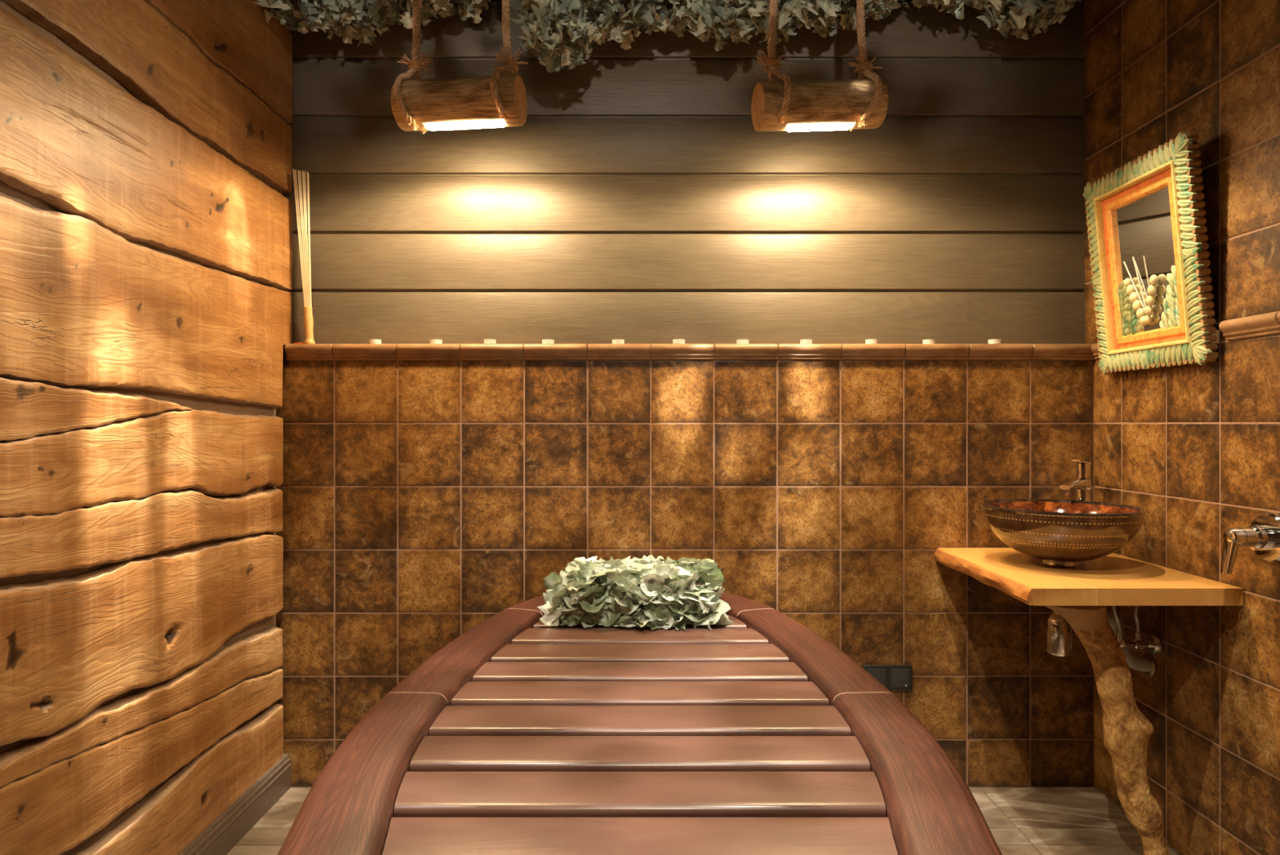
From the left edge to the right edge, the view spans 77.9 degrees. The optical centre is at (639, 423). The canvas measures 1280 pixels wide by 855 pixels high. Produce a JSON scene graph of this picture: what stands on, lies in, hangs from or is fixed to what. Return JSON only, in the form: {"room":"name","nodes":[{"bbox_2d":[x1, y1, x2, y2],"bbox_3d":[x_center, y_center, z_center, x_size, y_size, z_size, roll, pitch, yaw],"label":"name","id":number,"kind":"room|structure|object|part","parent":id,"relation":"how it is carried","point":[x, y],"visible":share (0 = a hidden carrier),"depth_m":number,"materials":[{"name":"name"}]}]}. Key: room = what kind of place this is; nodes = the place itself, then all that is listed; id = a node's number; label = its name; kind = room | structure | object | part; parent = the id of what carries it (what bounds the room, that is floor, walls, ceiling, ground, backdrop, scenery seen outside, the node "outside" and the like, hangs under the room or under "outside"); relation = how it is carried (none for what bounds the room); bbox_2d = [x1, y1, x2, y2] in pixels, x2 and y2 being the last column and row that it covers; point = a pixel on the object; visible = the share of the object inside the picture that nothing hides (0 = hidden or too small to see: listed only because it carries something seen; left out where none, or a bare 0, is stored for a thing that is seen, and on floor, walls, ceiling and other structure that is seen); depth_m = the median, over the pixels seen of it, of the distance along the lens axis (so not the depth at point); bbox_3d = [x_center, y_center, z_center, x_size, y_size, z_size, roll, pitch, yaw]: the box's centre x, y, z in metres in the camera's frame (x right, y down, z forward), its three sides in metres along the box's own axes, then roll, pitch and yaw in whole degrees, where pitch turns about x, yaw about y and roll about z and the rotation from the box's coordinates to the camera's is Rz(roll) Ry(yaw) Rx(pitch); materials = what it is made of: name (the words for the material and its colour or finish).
{"room":"spa treatment room","nodes":[
{"label":"spa treatment room","id":0,"kind":"room"},
{"bbox_2d":[0,0,293,854],"bbox_3d":[-1.159,-0.133,0.491,0.086,2.741,4.183,0,0,0],"label":"wall","id":1,"kind":"structure","parent":0,"point":[146,244],"depth_m":1.77,"materials":[{"name":"brown wood"}]},
{"bbox_2d":[177,753,291,854],"bbox_3d":[-1.124,1.093,0.449,0.048,0.105,4.098,0,0,0],"label":"baseboard","id":2,"kind":"structure","parent":1,"relation":"attached to","point":[226,830],"depth_m":2.21,"materials":[{"name":"brown wood"}]},
{"bbox_2d":[275,0,1093,786],"bbox_3d":[0.138,-0.164,2.567,2.595,2.620,0.133,0,0,0],"label":"wall","id":3,"kind":"structure","parent":0,"point":[638,197],"depth_m":2.55,"materials":[{"name":"orange tile"}]},
{"bbox_2d":[284,343,1093,359],"bbox_3d":[0.160,-0.227,2.516,2.548,0.050,0.074,0,0,0],"label":"trim","id":4,"kind":"structure","parent":3,"relation":"attached to","point":[293,351],"depth_m":2.49,"materials":[{"name":"ceramic"}]},
{"bbox_2d":[292,168,315,343],"bbox_3d":[-1.069,-0.530,2.515,0.072,0.556,0.034,0,0,0],"label":"sticks","id":5,"kind":"object","parent":4,"relation":"on","point":[305,268],"visible":0.94,"depth_m":2.51,"materials":[{"name":"brown wood"}]},
{"bbox_3d":[-1.051,-0.311,2.515,0.036,0.118,0.034,0,0,0],"label":"handle","id":6,"kind":"part","parent":5,"relation":"part of","materials":[{"name":"brown wood"}]},
{"bbox_2d":[368,338,382,343],"bbox_3d":[-0.842,-0.262,2.515,0.040,0.019,0.039,0,0,0],"label":"tealight","id":7,"kind":"object","parent":4,"relation":"on","point":[371,340],"visible":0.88,"depth_m":2.50,"materials":[{"name":"wax"}]},
{"bbox_2d":[429,338,442,343],"bbox_3d":[-0.649,-0.262,2.518,0.039,0.019,0.040,0,0,27],"label":"tealight","id":8,"kind":"object","parent":4,"relation":"on","point":[433,340],"visible":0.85,"depth_m":2.50,"materials":[{"name":"wax"}]},
{"bbox_2d":[484,338,496,343],"bbox_3d":[-0.476,-0.262,2.511,0.039,0.019,0.040,0,0,-36],"label":"tealight","id":9,"kind":"object","parent":4,"relation":"on","point":[486,340],"visible":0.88,"depth_m":2.49,"materials":[{"name":"wax"}]},
{"bbox_2d":[542,338,554,343],"bbox_3d":[-0.292,-0.262,2.517,0.040,0.019,0.039,0,0,-9],"label":"tealight","id":10,"kind":"object","parent":4,"relation":"on","point":[545,340],"visible":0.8,"depth_m":2.50,"materials":[{"name":"wax"}]},
{"bbox_2d":[612,338,624,343],"bbox_3d":[-0.069,-0.262,2.516,0.039,0.019,0.040,0,0,18],"label":"tealight","id":11,"kind":"object","parent":4,"relation":"on","point":[615,340],"visible":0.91,"depth_m":2.50,"materials":[{"name":"wax"}]},
{"bbox_2d":[672,338,684,343],"bbox_3d":[0.123,-0.262,2.511,0.040,0.019,0.039,0,0,45],"label":"tealight","id":12,"kind":"object","parent":4,"relation":"on","point":[675,340],"visible":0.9,"depth_m":2.50,"materials":[{"name":"wax"}]},
{"bbox_2d":[736,338,748,343],"bbox_3d":[0.327,-0.262,2.519,0.040,0.019,0.039,0,0,-18],"label":"tealight","id":13,"kind":"object","parent":4,"relation":"on","point":[742,340],"visible":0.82,"depth_m":2.50,"materials":[{"name":"wax"}]},
{"bbox_2d":[800,338,812,343],"bbox_3d":[0.528,-0.262,2.514,0.039,0.019,0.040,0,0,9],"label":"tealight","id":14,"kind":"object","parent":4,"relation":"on","point":[803,340],"visible":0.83,"depth_m":2.50,"materials":[{"name":"wax"}]},
{"bbox_2d":[865,337,878,343],"bbox_3d":[0.736,-0.262,2.513,0.040,0.019,0.039,0,0,36],"label":"tealight","id":15,"kind":"object","parent":4,"relation":"on","point":[871,340],"visible":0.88,"depth_m":2.50,"materials":[{"name":"wax"}]},
{"bbox_2d":[922,338,935,343],"bbox_3d":[0.920,-0.262,2.519,0.040,0.019,0.039,0,0,-27],"label":"tealight","id":16,"kind":"object","parent":4,"relation":"on","point":[930,340],"visible":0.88,"depth_m":2.50,"materials":[{"name":"wax"}]},
{"bbox_2d":[987,337,1001,343],"bbox_3d":[1.125,-0.262,2.512,0.039,0.019,0.040,0,0,0],"label":"tealight","id":17,"kind":"object","parent":4,"relation":"on","point":[994,340],"visible":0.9,"depth_m":2.50,"materials":[{"name":"wax"}]},
{"bbox_2d":[863,664,912,690],"bbox_3d":[0.781,0.800,2.493,0.153,0.081,0.013,0,0,0],"label":"wall socket","id":18,"kind":"object","parent":3,"relation":"attached to","point":[893,677],"visible":0.7,"depth_m":2.49,"materials":[{"name":"black plastic"}]},
{"bbox_2d":[226,786,1180,854],"bbox_3d":[0.158,1.176,0.465,2.715,0.060,4.230,0,0,0],"label":"floor","id":19,"kind":"structure","parent":0,"point":[1020,820],"depth_m":2.28,"materials":[{"name":"stone"}]},
{"bbox_2d":[277,591,1002,854],"bbox_3d":[0.000,0.823,1.258,0.969,0.647,2.398,0,0,0],"label":"massage table","id":20,"kind":"object","parent":19,"relation":"on","point":[755,734],"visible":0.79,"depth_m":1.22,"materials":[{"name":"brown wood"}]},
{"bbox_2d":[537,554,734,630],"bbox_3d":[-0.009,0.437,2.131,0.503,0.162,0.350,0,0,0],"label":"whisk","id":21,"kind":"object","parent":20,"relation":"on","point":[649,591],"visible":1,"depth_m":2.03,"materials":[{"name":"green plant"}]},
{"bbox_2d":[1045,605,1169,854],"bbox_3d":[1.213,0.809,2.065,0.321,0.672,0.160,0,0,26],"label":"support","id":22,"kind":"object","parent":19,"relation":"on","point":[1126,731],"visible":0.97,"depth_m":2.03,"materials":[{"name":"brown wood"}]},
{"bbox_2d":[1080,0,1279,854],"bbox_3d":[1.475,-0.164,0.490,0.080,2.620,4.180,0,0,0],"label":"wall","id":23,"kind":"structure","parent":0,"point":[1196,446],"depth_m":2.00,"materials":[{"name":"orange tile"}]},
{"bbox_2d":[934,547,1243,605],"bbox_3d":[1.177,0.411,2.188,0.513,0.041,0.616,0,0,0],"label":"countertop","id":24,"kind":"structure","parent":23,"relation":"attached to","point":[1113,579],"depth_m":1.98,"materials":[{"name":"brown wood"}]},
{"bbox_2d":[979,497,1146,566],"bbox_3d":[1.166,0.308,2.200,0.407,0.164,0.407,0,0,0],"label":"vessel basin","id":25,"kind":"object","parent":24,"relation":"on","point":[1059,532],"visible":1,"depth_m":2.08,"materials":[{"name":"brown ceramic"}]},
{"bbox_3d":[1.166,0.300,2.200,0.377,0.132,0.377,0,0,0],"label":"bowl","id":26,"kind":"part","parent":25,"relation":"part of","materials":[{"name":"orange metal"}]},
{"bbox_2d":[1059,459,1091,501],"bbox_3d":[1.317,0.249,2.389,0.147,0.283,0.060,0,0,-37],"label":"faucet","id":27,"kind":"object","parent":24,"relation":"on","point":[1082,486],"visible":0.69,"depth_m":2.39,"materials":[{"name":"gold metal"}]},
{"bbox_3d":[1.300,0.185,2.376,0.105,0.034,0.036,0,0,-37],"label":"spout","id":28,"kind":"part","parent":27,"relation":"part of","materials":[{"name":"silver metal"}]},
{"bbox_3d":[1.342,0.136,2.408,0.064,0.057,0.040,0,0,-37],"label":"handle","id":29,"kind":"part","parent":27,"relation":"part of","materials":[{"name":"silver metal"}]},
{"bbox_2d":[1045,610,1155,676],"bbox_3d":[1.285,0.571,2.216,0.307,0.278,0.074,0,0,-6],"label":"trap","id":30,"kind":"object","parent":24,"relation":"attached to","point":[1059,632],"visible":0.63,"depth_m":2.19,"materials":[{"name":"silver metal"}]},
{"bbox_2d":[1045,610,1072,657],"bbox_3d":[1.166,0.538,2.200,0.067,0.210,0.067,0,0,0],"label":"bottle","id":31,"kind":"object","parent":30,"relation":"on","point":[1059,632],"depth_m":2.18,"materials":[{"name":"silver metal"}]},
{"bbox_2d":[1111,605,1163,654],"bbox_3d":[1.369,0.537,2.200,0.131,0.209,0.060,0,0,0],"label":"angle valve","id":32,"kind":"object","parent":23,"relation":"attached to","point":[1153,642],"visible":0.8,"depth_m":2.19,"materials":[{"name":"silver metal"}]},
{"bbox_2d":[1082,132,1219,375],"bbox_3d":[1.389,-0.437,2.179,0.090,0.582,0.467,0,0,0],"label":"mirror","id":33,"kind":"object","parent":23,"relation":"attached to","point":[1151,280],"visible":1,"depth_m":2.14,"materials":[{"name":"yellow paint"}]},
{"bbox_3d":[1.389,-0.384,2.220,0.004,0.155,0.073,0,0,-16],"label":"stem","id":34,"kind":"part","parent":33,"relation":"part of","materials":[{"name":"beige"}]},
{"bbox_3d":[1.389,-0.387,2.197,0.004,0.160,0.039,0,0,-35],"label":"stem","id":35,"kind":"part","parent":33,"relation":"part of","materials":[{"name":"beige"}]},
{"bbox_3d":[1.395,-0.439,2.179,0.057,0.446,0.329,0,0,0],"label":"red moulding","id":36,"kind":"part","parent":33,"relation":"part of","materials":[{"name":"orange paint"}]},
{"bbox_2d":[1114,186,1175,331],"bbox_3d":[1.398,-0.439,2.179,0.037,0.371,0.255,0,0,0],"label":"mirror glass","id":37,"kind":"object","parent":33,"relation":"attached to","point":[1144,225],"depth_m":2.18,"materials":[{"name":"silver mirror"}]},
{"bbox_3d":[1.394,-0.439,2.179,0.056,0.414,0.297,0,0,0],"label":"orange moulding","id":38,"kind":"part","parent":33,"relation":"part of","materials":[{"name":"paint"}]},
{"bbox_2d":[1091,311,1279,359],"bbox_3d":[1.424,-0.227,0.529,0.022,0.050,3.937,0,0,0],"label":"trim","id":39,"kind":"structure","parent":23,"relation":"attached to","point":[1268,323],"depth_m":1.85,"materials":[{"name":"ceramic"}]},
{"bbox_2d":[1220,512,1279,573],"bbox_3d":[1.380,0.271,1.800,0.110,0.137,0.112,0,0,0],"label":"faucet","id":40,"kind":"object","parent":23,"relation":"attached to","point":[1262,535],"visible":1,"depth_m":1.78,"materials":[{"name":"silver metal"}]},
{"bbox_3d":[1.345,0.288,1.800,0.040,0.102,0.043,0,0,0],"label":"lever","id":41,"kind":"part","parent":40,"relation":"part of","materials":[{"name":"silver metal"}]},
{"bbox_3d":[1.429,0.259,1.800,0.012,0.112,0.112,0,0,0],"label":"wall plate","id":42,"kind":"part","parent":40,"relation":"part of","materials":[{"name":"silver metal"}]},
{"bbox_3d":[0.157,-1.499,0.492,2.715,0.050,4.283,0,0,0],"label":"ceiling","id":43,"kind":"structure","parent":0,"visible":0},
{"bbox_2d":[253,0,331,34],"bbox_3d":[-0.976,-1.327,2.364,0.260,0.292,0.365,0,0,0],"label":"whisk","id":44,"kind":"object","parent":43,"relation":"hanging from","point":[283,7],"visible":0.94,"depth_m":2.35,"materials":[{"name":"green plant"}]},
{"bbox_2d":[291,0,398,47],"bbox_3d":[-0.897,-1.322,2.390,0.392,0.304,0.315,0,0,0],"label":"whisk","id":45,"kind":"object","parent":43,"relation":"hanging from","point":[351,20],"visible":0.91,"depth_m":2.38,"materials":[{"name":"green plant"}]},
{"bbox_2d":[367,0,437,29],"bbox_3d":[-0.735,-1.348,2.389,0.296,0.251,0.278,0,0,41],"label":"whisk","id":46,"kind":"object","parent":43,"relation":"hanging from","point":[404,6],"visible":0.72,"depth_m":2.45,"materials":[{"name":"green plant"}]},
{"bbox_2d":[422,0,491,23],"bbox_3d":[-0.572,-1.365,2.397,0.359,0.217,0.300,0,0,0],"label":"whisk","id":47,"kind":"object","parent":43,"relation":"hanging from","point":[468,8],"visible":0.94,"depth_m":2.48,"materials":[{"name":"green plant"}]},
{"bbox_2d":[391,0,528,133],"bbox_3d":[-0.506,-1.154,2.259,0.373,0.646,0.178,0,0,8],"label":"lamp","id":48,"kind":"object","parent":43,"relation":"hanging from","point":[496,100],"visible":1,"depth_m":2.21,"materials":[{"name":"brown wood"}]},
{"bbox_2d":[510,0,603,73],"bbox_3d":[-0.251,-1.260,2.329,0.296,0.426,0.331,0,0,0],"label":"whisk","id":49,"kind":"object","parent":43,"relation":"hanging from","point":[575,31],"visible":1,"depth_m":2.30,"materials":[{"name":"green plant"}]},
{"bbox_2d":[582,0,670,49],"bbox_3d":[-0.058,-1.317,2.405,0.322,0.314,0.304,0,0,-36],"label":"whisk","id":50,"kind":"object","parent":43,"relation":"hanging from","point":[633,15],"visible":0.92,"depth_m":2.38,"materials":[{"name":"green plant"}]},
{"bbox_2d":[651,0,699,37],"bbox_3d":[0.126,-1.336,2.413,0.318,0.275,0.267,0,0,0],"label":"whisk","id":51,"kind":"object","parent":43,"relation":"hanging from","point":[676,24],"visible":0.47,"depth_m":2.42,"materials":[{"name":"green plant"}]},
{"bbox_2d":[681,0,769,51],"bbox_3d":[0.244,-1.303,2.345,0.279,0.341,0.279,0,0,26],"label":"whisk","id":52,"kind":"object","parent":43,"relation":"hanging from","point":[712,13],"visible":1,"depth_m":2.33,"materials":[{"name":"green plant"}]},
{"bbox_2d":[733,0,812,45],"bbox_3d":[0.386,-1.326,2.405,0.270,0.296,0.277,0,0,-40],"label":"whisk","id":53,"kind":"object","parent":43,"relation":"hanging from","point":[786,11],"visible":0.57,"depth_m":2.37,"materials":[{"name":"green plant"}]},
{"bbox_2d":[751,0,888,132],"bbox_3d":[0.511,-1.151,2.260,0.370,0.653,0.175,0,0,-8],"label":"lamp","id":54,"kind":"object","parent":43,"relation":"hanging from","point":[788,105],"visible":1,"depth_m":2.21,"materials":[{"name":"brown wood"}]},
{"bbox_2d":[787,0,884,38],"bbox_3d":[0.587,-1.333,2.389,0.339,0.282,0.316,0,0,0],"label":"whisk","id":55,"kind":"object","parent":43,"relation":"hanging from","point":[825,15],"visible":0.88,"depth_m":2.40,"materials":[{"name":"green plant"}]},
{"bbox_2d":[870,0,903,20],"bbox_3d":[0.731,-1.368,2.435,0.241,0.211,0.223,0,0,0],"label":"whisk","id":56,"kind":"object","parent":43,"relation":"hanging from","point":[883,10],"visible":0.54,"depth_m":2.46,"materials":[{"name":"green plant"}]},
{"bbox_2d":[911,0,988,19],"bbox_3d":[0.978,-1.360,2.397,0.320,0.226,0.305,0,0,39],"label":"whisk","id":57,"kind":"object","parent":43,"relation":"hanging from","point":[956,7],"visible":0.92,"depth_m":2.46,"materials":[{"name":"green plant"}]},
{"bbox_2d":[970,0,1079,39],"bbox_3d":[1.168,-1.326,2.383,0.342,0.295,0.336,0,0,-39],"label":"whisk","id":58,"kind":"object","parent":43,"relation":"hanging from","point":[1007,14],"visible":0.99,"depth_m":2.39,"materials":[{"name":"green plant"}]}
]}

